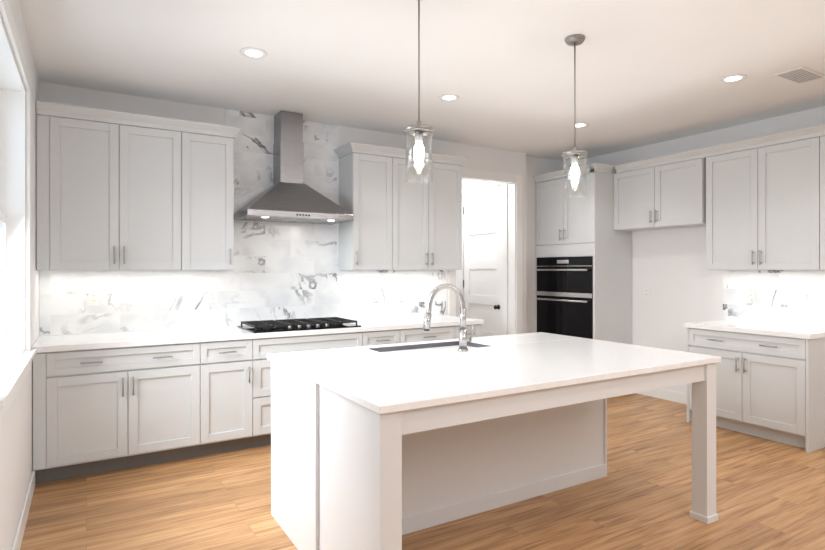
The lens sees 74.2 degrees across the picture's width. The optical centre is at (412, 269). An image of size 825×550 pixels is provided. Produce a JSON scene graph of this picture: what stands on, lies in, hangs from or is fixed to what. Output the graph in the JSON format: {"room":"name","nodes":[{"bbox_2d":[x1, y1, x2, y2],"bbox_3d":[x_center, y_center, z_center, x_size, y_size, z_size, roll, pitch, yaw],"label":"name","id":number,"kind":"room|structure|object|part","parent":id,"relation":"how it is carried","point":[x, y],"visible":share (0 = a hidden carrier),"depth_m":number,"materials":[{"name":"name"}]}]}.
{"room":"kitchen","nodes":[
{"label":"kitchen","id":0,"kind":"room"},
{"bbox_2d":[0,0,38,549],"bbox_3d":[-2.243,0.010,2.987,0.180,2.800,2.330,0,0,-31],"label":"wall","id":1,"kind":"structure","parent":0,"point":[12,460],"depth_m":2.99,"materials":[{"name":"paint"}]},
{"bbox_2d":[0,0,36,422],"bbox_3d":[-1.958,-0.270,2.558,0.223,1.720,1.520,0,0,-31],"label":"window unit","id":2,"kind":"structure","parent":1,"relation":"in","point":[12,219],"depth_m":3.09,"materials":[{"name":"paint"}]},
{"bbox_2d":[12,471,34,549],"bbox_3d":[-0.490,1.355,0.249,0.014,0.110,7.730,0,0,-31],"label":"baseboard","id":3,"kind":"structure","parent":1,"relation":"attached to","point":[18,538],"depth_m":2.95,"materials":[{"name":"paint"}]},
{"bbox_2d":[39,82,525,336],"bbox_3d":[-0.812,0.010,5.271,4.980,2.800,0.120,0,0,-31],"label":"wall","id":4,"kind":"structure","parent":0,"point":[69,95],"depth_m":5.30,"materials":[{"name":"paint"}]},
{"bbox_2d":[36,100,240,269],"bbox_3d":[-2.070,-0.574,4.224,1.373,1.157,0.373,0,0,-31],"label":"upper cabinet","id":5,"kind":"object","parent":4,"relation":"attached to","point":[118,190],"visible":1,"depth_m":4.06,"materials":[{"name":"paint"}]},
{"bbox_2d":[39,109,446,335],"bbox_3d":[-1.194,-0.447,4.968,3.650,1.882,0.004,0,0,-31],"label":"backsplash","id":6,"kind":"structure","parent":4,"relation":"attached to","point":[282,270],"depth_m":4.86,"materials":[{"name":"stone"}]},
{"bbox_2d":[88,290,98,305],"bbox_3d":[-2.458,0.220,4.204,0.072,0.116,0.008,0,0,-31],"label":"electrical outlet","id":7,"kind":"object","parent":6,"relation":"attached to","point":[93,297],"visible":1,"depth_m":4.20,"materials":[{"name":"white plastic"}]},
{"bbox_2d":[234,110,353,224],"bbox_3d":[-1.040,-0.908,4.765,0.920,0.960,0.502,0,0,-31],"label":"range hood","id":8,"kind":"object","parent":4,"relation":"attached to","point":[288,196],"visible":0.98,"depth_m":4.75,"materials":[{"name":"silver metal"}]},
{"bbox_2d":[334,142,468,269],"bbox_3d":[-0.086,-0.574,5.411,1.328,1.157,0.373,0,0,-31],"label":"upper cabinet","id":9,"kind":"object","parent":4,"relation":"attached to","point":[399,222],"visible":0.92,"depth_m":5.22,"materials":[{"name":"paint"}]},
{"bbox_2d":[448,168,521,334],"bbox_3d":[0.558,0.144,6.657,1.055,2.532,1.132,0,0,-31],"label":"door frame","id":10,"kind":"structure","parent":4,"relation":"attached to","point":[515,256],"depth_m":6.43,"materials":[{"name":"paint"}]},
{"bbox_2d":[522,285,526,294],"bbox_3d":[1.327,0.240,6.473,0.072,0.116,0.009,0,0,-31],"label":"light switch","id":11,"kind":"object","parent":4,"relation":"attached to","point":[524,289],"visible":0.98,"depth_m":6.47,"materials":[{"name":"white plastic"}]},
{"bbox_2d":[19,0,824,161],"bbox_3d":[1.362,-1.440,2.680,6.050,0.100,10.360,0,0,-31],"label":"ceiling","id":12,"kind":"structure","parent":0,"point":[649,72],"depth_m":3.64,"materials":[{"name":"paint"}]},
{"bbox_2d":[240,47,266,58],"bbox_3d":[-1.018,-1.385,3.493,0.170,0.007,0.170,0,0,-31],"label":"recessed light","id":13,"kind":"object","parent":12,"relation":"in","point":[255,53],"visible":1,"depth_m":3.49,"materials":[{"name":"paint"}]},
{"bbox_2d":[404,0,433,183],"bbox_3d":[0.032,-0.913,2.711,0.148,0.950,0.148,0,0,-31],"label":"pendant light","id":14,"kind":"object","parent":12,"relation":"hanging from","point":[419,131],"visible":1,"depth_m":2.70,"materials":[{"name":"clear glass"}]},
{"bbox_3d":[0.032,-0.561,2.711,0.134,0.246,0.134,0,0,-31],"label":"lamp shade","id":15,"kind":"part","parent":14,"relation":"part of","materials":[{"name":"clear glass"}]},
{"bbox_2d":[439,94,459,100],"bbox_3d":[0.295,-1.385,4.395,0.170,0.007,0.170,0,0,-31],"label":"recessed light","id":16,"kind":"object","parent":12,"relation":"in","point":[448,97],"visible":1,"depth_m":4.39,"materials":[{"name":"paint"}]},
{"bbox_2d":[562,34,587,197],"bbox_3d":[0.976,-0.913,3.276,0.148,0.950,0.148,0,0,-31],"label":"pendant light","id":17,"kind":"object","parent":12,"relation":"hanging from","point":[574,154],"visible":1,"depth_m":3.26,"materials":[{"name":"clear glass"}]},
{"bbox_3d":[0.976,-0.561,3.276,0.134,0.246,0.134,0,0,-31],"label":"lamp shade","id":18,"kind":"part","parent":17,"relation":"part of","materials":[{"name":"clear glass"}]},
{"bbox_2d":[571,123,588,127],"bbox_3d":[1.608,-1.385,5.239,0.170,0.007,0.170,0,0,-31],"label":"recessed light","id":19,"kind":"object","parent":12,"relation":"in","point":[579,125],"visible":0.83,"depth_m":5.23,"materials":[{"name":"paint"}]},
{"bbox_2d":[720,74,746,82],"bbox_3d":[2.328,-1.385,3.957,0.170,0.007,0.170,0,0,-31],"label":"recessed light","id":20,"kind":"object","parent":12,"relation":"in","point":[733,78],"visible":1,"depth_m":3.95,"materials":[{"name":"paint"}]},
{"bbox_2d":[774,67,824,83],"bbox_3d":[2.772,-1.385,3.897,0.360,0.008,0.180,0,0,-31],"label":"ceiling vent","id":21,"kind":"object","parent":12,"relation":"in","point":[799,75],"visible":1,"depth_m":3.88,"materials":[{"name":"metal"}]},
{"bbox_2d":[20,393,824,549],"bbox_3d":[1.362,1.460,2.680,6.050,0.100,10.360,0,0,-31],"label":"floor","id":22,"kind":"structure","parent":0,"point":[770,494],"depth_m":3.24,"materials":[{"name":"brown wood"}]},
{"bbox_2d":[33,343,211,483],"bbox_3d":[-2.133,0.972,4.040,1.077,0.874,0.624,0,0,-31],"label":"base cabinet","id":23,"kind":"object","parent":22,"relation":"on","point":[106,402],"depth_m":3.76,"materials":[{"name":"paint"}]},
{"bbox_2d":[32,315,483,354],"bbox_3d":[-1.029,0.515,4.692,3.650,0.041,0.640,0,0,-31],"label":"countertop","id":24,"kind":"structure","parent":23,"relation":"on","point":[100,341],"depth_m":4.15,"materials":[{"name":"white stone"}]},
{"bbox_2d":[236,317,363,330],"bbox_3d":[-0.972,0.470,4.691,0.920,0.049,0.530,0,0,-31],"label":"cooktop","id":25,"kind":"object","parent":24,"relation":"in","point":[314,324],"depth_m":4.60,"materials":[{"name":"black metal"}]},
{"bbox_2d":[212,339,255,454],"bbox_3d":[-1.587,0.972,4.367,0.447,0.874,0.624,0,0,-31],"label":"base cabinet","id":26,"kind":"object","parent":22,"relation":"on","point":[234,361],"depth_m":4.16,"materials":[{"name":"paint"}]},
{"bbox_2d":[256,331,371,446],"bbox_3d":[-0.991,0.972,4.723,1.065,0.874,0.624,0,0,-31],"label":"base cabinet","id":27,"kind":"object","parent":22,"relation":"on","point":[264,347],"depth_m":4.32,"materials":[{"name":"paint"}]},
{"bbox_2d":[372,331,407,345],"bbox_3d":[-0.402,0.972,5.076,0.433,0.874,0.624,0,0,-31],"label":"base cabinet","id":28,"kind":"object","parent":22,"relation":"on","point":[378,337],"depth_m":4.83,"materials":[{"name":"paint"}]},
{"bbox_2d":[408,327,459,342],"bbox_3d":[-0.013,0.972,5.309,0.725,0.874,0.624,0,0,-31],"label":"base cabinet","id":29,"kind":"object","parent":22,"relation":"on","point":[417,334],"depth_m":5.08,"materials":[{"name":"paint"}]},
{"bbox_2d":[466,323,483,337],"bbox_3d":[0.356,0.972,5.530,0.385,0.874,0.624,0,0,-31],"label":"base cabinet","id":30,"kind":"object","parent":22,"relation":"on","point":[478,326],"depth_m":5.33,"materials":[{"name":"paint"}]},
{"bbox_2d":[268,359,717,549],"bbox_3d":[0.437,0.965,3.125,2.146,0.890,1.420,0,0,-31],"label":"kitchen island","id":31,"kind":"object","parent":22,"relation":"on","point":[381,447],"depth_m":2.91,"materials":[{"name":"paint"}]},
{"bbox_2d":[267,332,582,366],"bbox_3d":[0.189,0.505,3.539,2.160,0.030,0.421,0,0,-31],"label":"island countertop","id":32,"kind":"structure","parent":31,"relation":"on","point":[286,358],"depth_m":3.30,"materials":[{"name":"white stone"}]},
{"bbox_2d":[371,339,490,354],"bbox_3d":[0.115,0.608,3.440,0.738,0.232,0.323,0,0,-31],"label":"sink","id":33,"kind":"object","parent":32,"relation":"in","point":[400,348],"depth_m":3.55,"materials":[{"name":"silver metal"}]},
{"bbox_2d":[291,339,720,414],"bbox_3d":[0.553,0.505,2.932,2.160,0.030,0.994,0,0,-31],"label":"island countertop","id":34,"kind":"structure","parent":31,"relation":"on","point":[389,384],"depth_m":2.67,"materials":[{"name":"white stone"}]},
{"bbox_2d":[533,163,631,343],"bbox_3d":[2.006,0.129,6.460,0.690,2.562,0.963,0,0,-31],"label":"tall cabinet","id":35,"kind":"object","parent":22,"relation":"on","point":[583,268],"visible":0.71,"depth_m":6.17,"materials":[{"name":"paint"}]},
{"bbox_2d":[684,320,824,452],"bbox_3d":[3.040,0.953,4.762,0.662,0.915,1.030,0,0,-31],"label":"base cabinet","id":36,"kind":"object","parent":22,"relation":"on","point":[770,381],"visible":0.9,"depth_m":4.47,"materials":[{"name":"paint"}]},
{"bbox_2d":[684,320,824,339],"bbox_3d":[3.049,0.515,4.768,0.640,0.040,1.030,0,0,-31],"label":"countertop","id":37,"kind":"structure","parent":36,"relation":"on","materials":[{"name":"white stone"}]},
{"bbox_2d":[456,179,480,316],"bbox_3d":[0.824,0.010,7.253,0.120,2.800,1.600,0,0,-31],"label":"wall","id":38,"kind":"structure","parent":0,"point":[465,182],"depth_m":7.46,"materials":[{"name":"paint"}]},
{"bbox_2d":[463,186,501,336],"bbox_3d":[0.874,0.191,6.939,0.114,2.422,0.791,0,0,-31],"label":"pantry door","id":39,"kind":"structure","parent":38,"relation":"in","point":[482,280],"depth_m":6.92,"materials":[{"name":"paint"}]},
{"bbox_2d":[526,156,570,332],"bbox_3d":[1.722,0.010,6.928,1.070,2.800,0.120,0,0,-31],"label":"wall","id":40,"kind":"structure","parent":0,"point":[536,165],"depth_m":6.71,"materials":[{"name":"paint"}]},
{"bbox_2d":[571,106,824,393],"bbox_3d":[4.291,0.010,3.501,0.180,2.800,8.400,0,0,-31],"label":"wall","id":41,"kind":"structure","parent":0,"point":[676,277],"depth_m":5.80,"materials":[{"name":"paint"}]},
{"bbox_2d":[644,287,649,297],"bbox_3d":[2.622,0.260,6.103,0.008,0.116,0.072,0,0,-31],"label":"electrical outlet","id":42,"kind":"object","parent":41,"relation":"attached to","point":[646,292],"visible":1,"depth_m":6.10,"materials":[{"name":"white plastic"}]},
{"bbox_2d":[638,389,686,404],"bbox_3d":[2.790,1.355,5.819,0.013,0.110,1.030,0,0,-31],"label":"baseboard","id":43,"kind":"structure","parent":41,"relation":"attached to","point":[670,395],"depth_m":5.88,"materials":[{"name":"paint"}]},
{"bbox_2d":[614,124,824,269],"bbox_3d":[3.132,-0.574,4.887,0.373,1.157,2.987,0,0,-31],"label":"upper cabinet","id":44,"kind":"object","parent":41,"relation":"attached to","point":[757,203],"visible":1,"depth_m":4.90,"materials":[{"name":"paint"}]},
{"bbox_2d":[723,270,824,327],"bbox_3d":[3.554,0.240,4.551,0.004,0.509,1.920,0,0,-31],"label":"backsplash","id":45,"kind":"structure","parent":41,"relation":"attached to","point":[791,297],"depth_m":4.96,"materials":[{"name":"stone"}]},
{"bbox_2d":[747,287,754,298],"bbox_3d":[3.193,0.220,5.139,0.008,0.116,0.072,0,0,-31],"label":"electrical outlet","id":46,"kind":"object","parent":45,"relation":"attached to","point":[750,292],"visible":1,"depth_m":5.14,"materials":[{"name":"white plastic"}]}
]}

